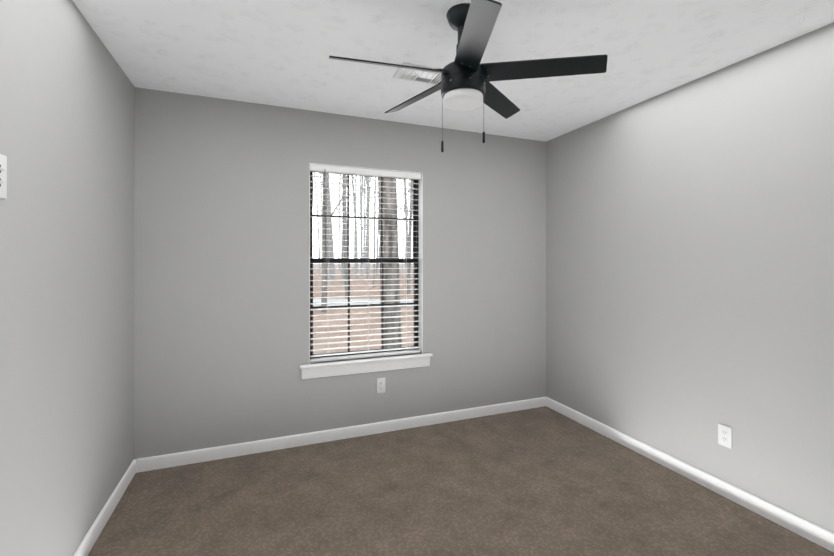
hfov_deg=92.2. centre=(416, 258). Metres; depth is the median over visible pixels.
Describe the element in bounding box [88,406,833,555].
floor
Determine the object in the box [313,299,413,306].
road
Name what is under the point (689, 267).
wall
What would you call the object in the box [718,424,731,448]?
outlet
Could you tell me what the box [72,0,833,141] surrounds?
ceiling
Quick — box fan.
[329,0,607,151]
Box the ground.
[313,263,413,353]
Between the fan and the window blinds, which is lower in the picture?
the window blinds
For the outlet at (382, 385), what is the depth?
3.13 m
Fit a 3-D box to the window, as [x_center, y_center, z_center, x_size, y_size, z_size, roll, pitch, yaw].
[-0.388,0.085,3.154,1.035,1.577,0.188,0,0,-21]
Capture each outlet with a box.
[377,377,385,393]
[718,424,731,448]
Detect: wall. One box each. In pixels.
[0,0,134,555]
[134,87,545,459]
[546,22,833,532]
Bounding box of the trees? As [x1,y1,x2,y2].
[313,172,413,347]
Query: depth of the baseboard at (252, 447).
2.95 m
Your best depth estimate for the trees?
20.81 m
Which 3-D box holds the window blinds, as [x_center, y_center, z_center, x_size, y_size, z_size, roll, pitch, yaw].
[-0.382,0.033,3.130,0.881,1.465,0.074,0,0,-21]
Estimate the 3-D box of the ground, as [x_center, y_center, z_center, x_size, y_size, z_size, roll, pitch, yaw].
[-4.231,2.364,118.375,240.000,0.300,216.280,0,0,-21]
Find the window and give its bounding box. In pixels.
[300,163,432,378]
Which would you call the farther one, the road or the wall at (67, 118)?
the road
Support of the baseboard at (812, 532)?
attached to the wall at (689, 267)
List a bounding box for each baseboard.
[73,459,136,555]
[137,397,544,472]
[545,397,833,551]
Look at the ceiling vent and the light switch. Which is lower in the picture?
the light switch
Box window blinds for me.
[310,164,420,362]
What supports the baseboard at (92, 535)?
attached to the wall at (67, 118)
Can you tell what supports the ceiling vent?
in the ceiling
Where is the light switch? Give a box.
[0,154,6,198]
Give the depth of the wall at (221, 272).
2.87 m
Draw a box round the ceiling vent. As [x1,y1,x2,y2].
[393,63,440,84]

